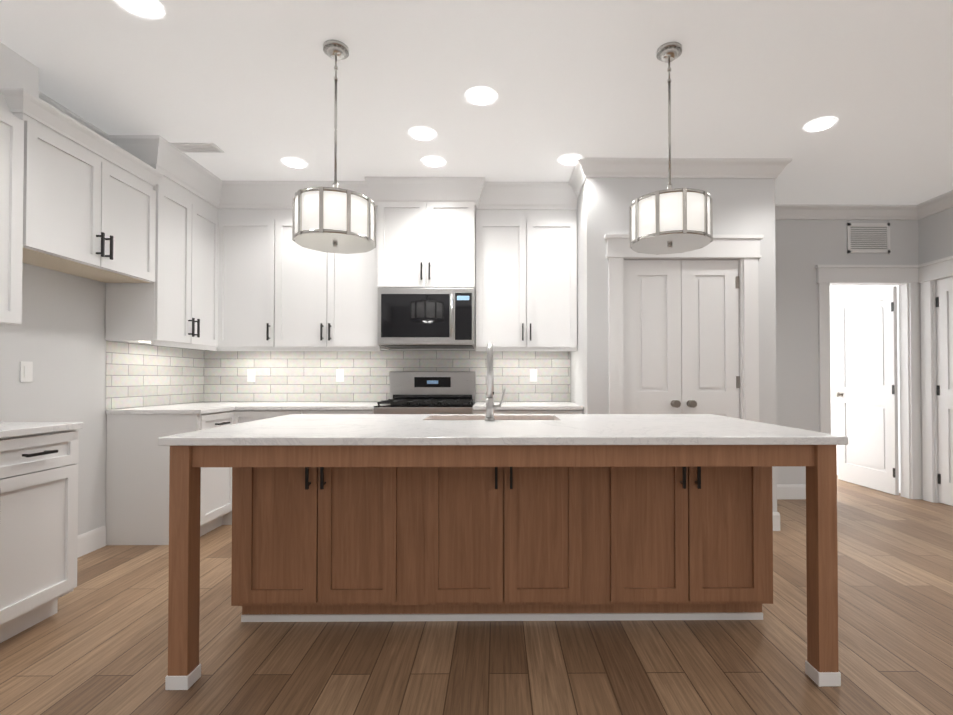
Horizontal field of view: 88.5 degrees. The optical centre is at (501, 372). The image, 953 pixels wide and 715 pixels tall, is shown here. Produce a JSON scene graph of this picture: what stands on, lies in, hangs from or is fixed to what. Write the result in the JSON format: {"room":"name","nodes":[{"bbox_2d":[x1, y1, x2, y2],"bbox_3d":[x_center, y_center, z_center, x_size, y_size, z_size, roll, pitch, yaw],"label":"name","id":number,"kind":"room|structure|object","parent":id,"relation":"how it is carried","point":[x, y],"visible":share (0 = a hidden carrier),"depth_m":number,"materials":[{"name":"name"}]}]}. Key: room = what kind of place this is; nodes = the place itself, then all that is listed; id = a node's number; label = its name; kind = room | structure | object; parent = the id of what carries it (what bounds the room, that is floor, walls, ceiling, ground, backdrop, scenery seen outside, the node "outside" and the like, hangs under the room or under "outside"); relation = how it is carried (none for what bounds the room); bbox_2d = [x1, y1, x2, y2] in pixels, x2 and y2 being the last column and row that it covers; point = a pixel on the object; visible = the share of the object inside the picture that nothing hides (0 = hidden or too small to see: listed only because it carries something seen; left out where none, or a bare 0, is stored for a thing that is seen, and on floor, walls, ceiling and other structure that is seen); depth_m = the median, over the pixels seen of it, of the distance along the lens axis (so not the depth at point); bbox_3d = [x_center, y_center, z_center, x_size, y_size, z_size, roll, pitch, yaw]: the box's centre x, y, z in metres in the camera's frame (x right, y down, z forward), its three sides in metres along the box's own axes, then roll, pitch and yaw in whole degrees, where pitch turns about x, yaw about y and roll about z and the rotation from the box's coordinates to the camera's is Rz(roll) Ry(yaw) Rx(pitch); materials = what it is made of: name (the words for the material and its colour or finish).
{"room":"kitchen","nodes":[
{"label":"kitchen","id":0,"kind":"room"},
{"bbox_2d":[0,42,38,114],"bbox_3d":[-2.512,-1.440,-0.316,0.270,0.354,5.700,0,-1,-1],"label":"wall","id":1,"kind":"structure","parent":0,"point":[17,70],"depth_m":2.41,"materials":[{"name":"white paint"}]},
{"bbox_2d":[0,263,198,534],"bbox_3d":[-2.706,-0.235,0.617,0.100,2.740,7.800,0,-1,-1],"label":"wall","id":2,"kind":"structure","parent":0,"point":[56,337],"depth_m":3.00,"materials":[{"name":"white paint"}]},
{"bbox_2d":[0,108,23,324],"bbox_3d":[-2.490,-0.733,1.911,0.346,0.998,0.918,0,-1,-1],"label":"upper cabinet","id":3,"kind":"object","parent":2,"relation":"attached to","point":[11,180],"visible":1,"depth_m":2.29,"materials":[{"name":"white wood"}]},
{"bbox_2d":[20,361,32,381],"bbox_3d":[-2.669,-0.003,2.745,0.009,0.114,0.070,0,-1,-1],"label":"light switch","id":4,"kind":"object","parent":2,"relation":"attached to","point":[26,371],"visible":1,"depth_m":2.74,"materials":[{"name":"white plastic"}]},
{"bbox_2d":[39,91,108,138],"bbox_3d":[-2.635,-1.519,2.922,0.082,0.115,0.776,0,-1,-1],"label":"crown molding","id":5,"kind":"structure","parent":2,"relation":"attached to","point":[42,96],"depth_m":2.95,"materials":[{"name":"white wood"}]},
{"bbox_2d":[0,88,162,282],"bbox_3d":[-2.480,-0.981,2.817,0.382,0.744,0.977,0,-1,-1],"label":"upper cabinet","id":6,"kind":"object","parent":2,"relation":"attached to","point":[89,203],"visible":0.96,"depth_m":2.74,"materials":[{"name":"white wood"}]},
{"bbox_2d":[77,526,105,557],"bbox_3d":[-2.668,1.095,2.831,0.014,0.135,0.920,0,-1,-1],"label":"baseboard","id":7,"kind":"structure","parent":2,"relation":"attached to","point":[91,540],"depth_m":3.17,"materials":[{"name":"white wood"}]},
{"bbox_2d":[106,341,205,409],"bbox_3d":[-2.681,0.026,3.844,0.002,0.466,1.080,0,-1,-1],"label":"backsplash","id":8,"kind":"structure","parent":2,"relation":"attached to","point":[140,375],"depth_m":3.75,"materials":[{"name":"tile"}]},
{"bbox_2d":[105,179,220,350],"bbox_3d":[-2.486,-0.744,3.676,0.384,1.066,0.740,0,-1,-1],"label":"upper cabinet","id":9,"kind":"object","parent":2,"relation":"attached to","point":[182,307],"depth_m":3.53,"materials":[{"name":"white wood"}]},
{"bbox_2d":[107,135,476,210],"bbox_3d":[-1.444,-1.465,3.661,2.468,0.201,0.846,0,-1,-1],"label":"soffit","id":10,"kind":"object","parent":2,"relation":"attached to","point":[177,168],"depth_m":3.93,"materials":[{"name":"white"}]},
{"bbox_2d":[0,475,952,714],"bbox_3d":[0.764,1.200,1.830,9.500,0.100,12.000,0,-1,-1],"label":"floor","id":11,"kind":"structure","parent":0,"point":[96,643],"depth_m":2.01,"materials":[{"name":"brown wood"}]},
{"bbox_2d":[0,430,78,642],"bbox_3d":[-2.350,0.708,1.865,0.626,0.886,0.978,0,-1,-1],"label":"base cabinet","id":12,"kind":"object","parent":11,"relation":"on","point":[38,515],"depth_m":2.16,"materials":[{"name":"white wood"}]},
{"bbox_2d":[0,422,83,437],"bbox_3d":[-2.328,0.230,0.294,0.641,0.030,4.148,0,-1,-1],"label":"countertop","id":13,"kind":"structure","parent":12,"relation":"on","point":[7,429],"depth_m":2.19,"materials":[{"name":"white stone"}]},
{"bbox_2d":[106,410,237,544],"bbox_3d":[-2.345,0.729,3.536,0.664,0.886,0.455,0,-1,-1],"label":"base cabinet","id":14,"kind":"object","parent":11,"relation":"on","point":[137,481],"depth_m":3.31,"materials":[{"name":"white wood"}]},
{"bbox_2d":[106,406,233,413],"bbox_3d":[-2.357,0.271,3.518,0.641,0.030,0.431,0,-1,-1],"label":"countertop","id":15,"kind":"structure","parent":14,"relation":"on","point":[150,409],"depth_m":3.34,"materials":[{"name":"white stone"}]},
{"bbox_2d":[174,402,380,409],"bbox_3d":[-1.835,0.278,4.077,1.693,0.030,0.676,0,-1,-1],"label":"countertop","id":16,"kind":"structure","parent":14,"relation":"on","point":[237,405],"depth_m":3.84,"materials":[{"name":"white stone"}]},
{"bbox_2d":[238,410,301,423],"bbox_3d":[-1.806,0.736,4.059,0.540,0.886,0.701,0,-1,-1],"label":"base cabinet","id":17,"kind":"object","parent":11,"relation":"on","point":[244,416],"depth_m":3.75,"materials":[{"name":"white wood"}]},
{"bbox_2d":[302,410,373,413],"bbox_3d":[-1.292,0.736,4.083,0.605,0.886,0.661,0,-1,-1],"label":"base cabinet","id":18,"kind":"object","parent":11,"relation":"on","point":[303,411],"depth_m":3.76,"materials":[{"name":"white wood"}]},
{"bbox_2d":[374,371,475,413],"bbox_3d":[-0.606,0.583,4.043,0.760,1.190,0.706,0,-1,-1],"label":"range","id":19,"kind":"object","parent":11,"relation":"on","point":[432,392],"visible":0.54,"depth_m":4.32,"materials":[{"name":"silver metal"}]},
{"bbox_2d":[165,446,840,689],"bbox_3d":[0.009,0.714,2.325,2.458,0.886,1.090,0,-1,-1],"label":"kitchen island","id":20,"kind":"object","parent":11,"relation":"on","point":[451,517],"depth_m":2.20,"materials":[{"name":"wood"}]},
{"bbox_2d":[278,414,725,417],"bbox_3d":[0.006,0.261,2.702,2.500,0.030,0.417,0,-1,-1],"label":"island countertop","id":21,"kind":"structure","parent":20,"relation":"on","point":[292,415],"depth_m":2.80,"materials":[{"name":"white stone"}]},
{"bbox_2d":[485,342,505,420],"bbox_3d":[-0.031,0.043,2.535,0.107,0.400,0.217,0,-1,-1],"label":"faucet","id":22,"kind":"object","parent":21,"relation":"on","point":[490,406],"visible":1,"depth_m":2.44,"materials":[{"name":"silver metal"}]},
{"bbox_2d":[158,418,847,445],"bbox_3d":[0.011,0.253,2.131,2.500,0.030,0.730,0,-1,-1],"label":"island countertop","id":23,"kind":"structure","parent":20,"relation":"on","point":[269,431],"depth_m":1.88,"materials":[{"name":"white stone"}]},
{"bbox_2d":[473,406,582,413],"bbox_3d":[0.203,0.736,4.096,0.853,0.886,0.661,0,-1,-1],"label":"base cabinet","id":24,"kind":"object","parent":11,"relation":"on","point":[474,411],"depth_m":3.77,"materials":[{"name":"white wood"}]},
{"bbox_2d":[474,402,581,409],"bbox_3d":[0.203,0.278,4.095,0.853,0.030,0.676,0,-1,-1],"label":"countertop","id":25,"kind":"structure","parent":24,"relation":"on","point":[478,405],"depth_m":3.76,"materials":[{"name":"white stone"}]},
{"bbox_2d":[0,0,952,204],"bbox_3d":[0.777,-1.659,0.316,9.500,0.100,8.900,0,-1,-1],"label":"ceiling","id":26,"kind":"structure","parent":0,"point":[247,87],"depth_m":2.67,"materials":[{"name":"white paint"}]},
{"bbox_2d":[113,0,164,19],"bbox_3d":[-1.558,-1.582,2.095,0.190,0.008,0.190,0,-1,-1],"label":"recessed light","id":27,"kind":"object","parent":26,"relation":"in","point":[150,9],"visible":1,"depth_m":2.12,"materials":[{"name":"white plastic"}]},
{"bbox_2d":[170,143,223,152],"bbox_3d":[-2.120,-1.564,3.405,0.300,0.011,0.130,0,-1,-1],"label":"ceiling vent","id":28,"kind":"object","parent":26,"relation":"in","point":[197,147],"visible":0.98,"depth_m":3.39,"materials":[{"name":"white metal"}]},
{"bbox_2d":[281,157,307,168],"bbox_3d":[-1.542,-1.562,3.645,0.190,0.008,0.190,0,-1,-1],"label":"recessed light","id":29,"kind":"object","parent":26,"relation":"in","point":[295,162],"visible":1,"depth_m":3.63,"materials":[{"name":"white plastic"}]},
{"bbox_2d":[292,40,375,253],"bbox_3d":[-0.806,-1.095,2.375,0.372,0.975,0.382,0,-1,-1],"label":"pendant light","id":30,"kind":"object","parent":26,"relation":"hanging from","point":[334,219],"visible":1,"depth_m":2.25,"materials":[{"name":"white glass"}]},
{"bbox_2d":[408,126,436,140],"bbox_3d":[-0.518,-1.567,3.214,0.190,0.008,0.190,0,-1,-1],"label":"recessed light","id":31,"kind":"object","parent":26,"relation":"in","point":[420,133],"visible":1,"depth_m":3.20,"materials":[{"name":"white plastic"}]},
{"bbox_2d":[421,156,445,167],"bbox_3d":[-0.502,-1.562,3.624,0.190,0.008,0.190,0,-1,-1],"label":"recessed light","id":32,"kind":"object","parent":26,"relation":"in","point":[433,161],"visible":1,"depth_m":3.61,"materials":[{"name":"white plastic"}]},
{"bbox_2d":[465,86,497,105],"bbox_3d":[-0.114,-1.573,2.787,0.190,0.008,0.190,0,-1,-1],"label":"recessed light","id":33,"kind":"object","parent":26,"relation":"in","point":[481,96],"visible":1,"depth_m":2.78,"materials":[{"name":"white plastic"}]},
{"bbox_2d":[557,154,582,165],"bbox_3d":[0.508,-1.563,3.593,0.190,0.008,0.190,0,-1,-1],"label":"recessed light","id":34,"kind":"object","parent":26,"relation":"in","point":[568,159],"visible":0.81,"depth_m":3.58,"materials":[{"name":"white plastic"}]},
{"bbox_2d":[629,42,712,254],"bbox_3d":[0.824,-1.094,2.389,0.372,0.975,0.382,0,-1,-1],"label":"pendant light","id":35,"kind":"object","parent":26,"relation":"hanging from","point":[669,220],"visible":1,"depth_m":2.27,"materials":[{"name":"white glass"}]},
{"bbox_2d":[803,116,837,132],"bbox_3d":[2.023,-1.569,3.096,0.190,0.008,0.190,0,-1,-1],"label":"recessed light","id":36,"kind":"object","parent":26,"relation":"in","point":[820,124],"visible":1,"depth_m":3.08,"materials":[{"name":"white plastic"}]},
{"bbox_2d":[390,348,570,401],"bbox_3d":[-1.029,-0.186,4.482,3.320,2.740,0.100,0,-1,-1],"label":"wall","id":37,"kind":"structure","parent":0,"point":[475,349],"depth_m":4.44,"materials":[{"name":"white paint"}]},
{"bbox_2d":[213,215,280,350],"bbox_3d":[-2.087,-0.737,4.208,0.540,1.066,0.436,0,-1,-1],"label":"upper cabinet","id":38,"kind":"object","parent":37,"relation":"attached to","point":[237,268],"depth_m":4.04,"materials":[{"name":"white wood"}]},
{"bbox_2d":[281,215,389,350],"bbox_3d":[-1.472,-0.737,4.233,0.926,1.066,0.396,0,-1,-1],"label":"upper cabinet","id":39,"kind":"object","parent":37,"relation":"attached to","point":[329,302],"depth_m":4.05,"materials":[{"name":"white wood"}]},
{"bbox_2d":[206,350,569,401],"bbox_3d":[-1.028,0.033,4.426,3.315,0.466,0.002,0,-1,-1],"label":"backsplash","id":40,"kind":"structure","parent":37,"relation":"attached to","point":[280,376],"depth_m":4.42,"materials":[{"name":"tile"}]},
{"bbox_2d":[247,369,254,381],"bbox_3d":[-2.259,0.028,4.410,0.070,0.114,0.008,0,-1,-1],"label":"electrical outlet","id":41,"kind":"object","parent":40,"relation":"attached to","point":[250,375],"visible":1,"depth_m":4.41,"materials":[{"name":"white plastic"}]},
{"bbox_2d":[336,369,343,381],"bbox_3d":[-1.459,0.028,4.417,0.070,0.114,0.008,0,-1,-1],"label":"electrical outlet","id":42,"kind":"object","parent":40,"relation":"attached to","point":[339,375],"visible":1,"depth_m":4.42,"materials":[{"name":"white plastic"}]},
{"bbox_2d":[529,369,536,381],"bbox_3d":[0.291,0.028,4.433,0.070,0.114,0.008,0,-1,-1],"label":"electrical outlet","id":43,"kind":"object","parent":40,"relation":"attached to","point":[532,375],"visible":1,"depth_m":4.43,"materials":[{"name":"white plastic"}]},
{"bbox_2d":[373,207,476,290],"bbox_3d":[-0.612,-1.121,4.200,0.790,0.874,0.486,0,-1,-1],"label":"upper cabinet","id":44,"kind":"object","parent":37,"relation":"attached to","point":[417,247],"depth_m":3.97,"materials":[{"name":"white wood"}]},
{"bbox_2d":[377,288,475,348],"bbox_3d":[-0.612,-0.449,4.166,0.782,0.465,0.534,0,-1,-1],"label":"over-the-range microwave","id":45,"kind":"object","parent":44,"relation":"attached to","point":[426,318],"visible":1,"depth_m":3.95,"materials":[{"name":"silver metal"}]},
{"bbox_2d":[475,215,576,350],"bbox_3d":[0.207,-0.737,4.248,0.844,1.066,0.396,0,-1,-1],"label":"upper cabinet","id":46,"kind":"object","parent":37,"relation":"attached to","point":[526,293],"depth_m":4.06,"materials":[{"name":"white wood"}]},
{"bbox_2d":[571,187,582,405],"bbox_3d":[0.694,-0.192,4.077,0.120,2.740,0.660,0,-1,-1],"label":"wall","id":47,"kind":"structure","parent":0,"point":[576,356],"depth_m":3.96,"materials":[{"name":"white paint"}]},
{"bbox_2d":[569,166,583,196],"bbox_3d":[0.595,-1.507,3.853,0.082,0.115,0.420,0,-1,-1],"label":"crown molding","id":48,"kind":"structure","parent":47,"relation":"attached to","point":[577,187],"depth_m":3.90,"materials":[{"name":"white wood"}]},
{"bbox_2d":[583,178,776,511],"bbox_3d":[1.343,-0.197,3.683,1.410,2.740,0.100,0,-1,-1],"label":"wall","id":49,"kind":"structure","parent":0,"point":[743,206],"depth_m":3.64,"materials":[{"name":"white paint"}]},
{"bbox_2d":[473,177,577,214],"bbox_3d":[0.201,-1.465,3.676,0.866,0.201,0.846,0,-1,-1],"label":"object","id":50,"kind":"object","parent":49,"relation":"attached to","point":[491,196],"depth_m":4.03,"materials":[{"name":"white"}]},
{"bbox_2d":[624,260,681,413],"bbox_3d":[1.135,0.160,3.639,0.432,2.011,0.105,0,-1,-1],"label":"pantry door","id":51,"kind":"structure","parent":49,"relation":"in","point":[652,336],"depth_m":3.66,"materials":[{"name":"white wood"}]},
{"bbox_2d":[571,157,791,182],"bbox_3d":[1.343,-1.510,3.608,1.574,0.115,0.082,0,-1,-1],"label":"crown molding","id":52,"kind":"structure","parent":49,"relation":"attached to","point":[589,167],"depth_m":3.60,"materials":[{"name":"white wood"}]},
{"bbox_2d":[604,234,763,421],"bbox_3d":[1.353,0.078,3.658,1.170,2.190,0.142,0,-1,-1],"label":"door frame","id":53,"kind":"structure","parent":49,"relation":"attached to","point":[745,249],"depth_m":3.62,"materials":[{"name":"white wood"}]},
{"bbox_2d":[681,260,739,418],"bbox_3d":[1.571,0.160,3.643,0.432,2.011,0.105,0,-1,-1],"label":"pantry door","id":54,"kind":"structure","parent":49,"relation":"in","point":[710,380],"depth_m":3.67,"materials":[{"name":"white wood"}]},
{"bbox_2d":[773,512,779,530],"bbox_3d":[2.041,1.111,4.085,0.034,0.135,0.954,0,-1,-1],"label":"baseboard","id":55,"kind":"structure","parent":49,"relation":"attached to","point":[776,516],"depth_m":3.61,"materials":[{"name":"white wood"}]},
{"bbox_2d":[775,220,918,484],"bbox_3d":[3.039,-0.184,4.637,2.000,2.740,0.100,0,-1,-1],"label":"wall","id":56,"kind":"structure","parent":0,"point":[803,248],"depth_m":4.59,"materials":[{"name":"white paint"}]},
{"bbox_2d":[777,485,805,498],"bbox_3d":[2.522,1.117,4.559,0.885,0.135,0.014,0,-1,-1],"label":"baseboard","id":57,"kind":"structure","parent":56,"relation":"attached to","point":[783,491],"depth_m":4.55,"materials":[{"name":"white wood"}]},
{"bbox_2d":[775,204,914,219],"bbox_3d":[2.945,-1.498,4.562,1.810,0.115,0.082,0,-1,-1],"label":"crown molding","id":58,"kind":"structure","parent":56,"relation":"attached to","point":[782,211],"depth_m":4.56,"materials":[{"name":"white wood"}]},
{"bbox_2d":[847,223,889,252],"bbox_3d":[3.460,-1.265,4.598,0.400,0.280,0.014,0,-1,-1],"label":"air vent","id":59,"kind":"object","parent":56,"relation":"in","point":[868,237],"visible":1,"depth_m":4.59,"materials":[{"name":"grey metal"}]},
{"bbox_2d":[815,256,952,502],"bbox_3d":[3.500,0.084,4.100,1.088,2.190,1.174,0,-1,-1],"label":"door frame","id":60,"kind":"structure","parent":56,"relation":"attached to","point":[916,284],"depth_m":4.57,"materials":[{"name":"white wood"}]},
{"bbox_2d":[833,286,898,494],"bbox_3d":[3.750,0.178,5.072,0.130,2.011,0.753,0,-1,-1],"label":"hall door","id":61,"kind":"structure","parent":60,"relation":"in","point":[866,394],"depth_m":5.01,"materials":[{"name":"white wood"}]},
{"bbox_2d":[830,285,900,492],"bbox_3d":[3.154,-0.220,5.779,1.750,2.840,2.180,0,-1,-1],"label":"wall","id":62,"kind":"structure","parent":0,"point":[838,291],"depth_m":5.72,"materials":[{"name":"white paint"}]},
{"bbox_2d":[918,207,952,263],"bbox_3d":[4.024,-0.234,0.686,0.100,2.740,7.820,0,-1,-1],"label":"wall","id":63,"kind":"structure","parent":0,"point":[935,231],"depth_m":4.42,"materials":[{"name":"white paint"}]},
{"bbox_2d":[911,190,952,219],"bbox_3d":[3.932,-1.546,0.752,0.082,0.115,7.720,0,-1,-1],"label":"crown molding","id":64,"kind":"structure","parent":63,"relation":"attached to","point":[942,202],"depth_m":4.39,"materials":[{"name":"white wood"}]},
{"bbox_2d":[936,277,952,505],"bbox_3d":[3.947,0.165,4.051,0.105,2.011,0.768,0,-1,-1],"label":"door","id":65,"kind":"structure","parent":63,"relation":"attached to","point":[944,304],"depth_m":4.35,"materials":[{"name":"white wood"}]}
]}

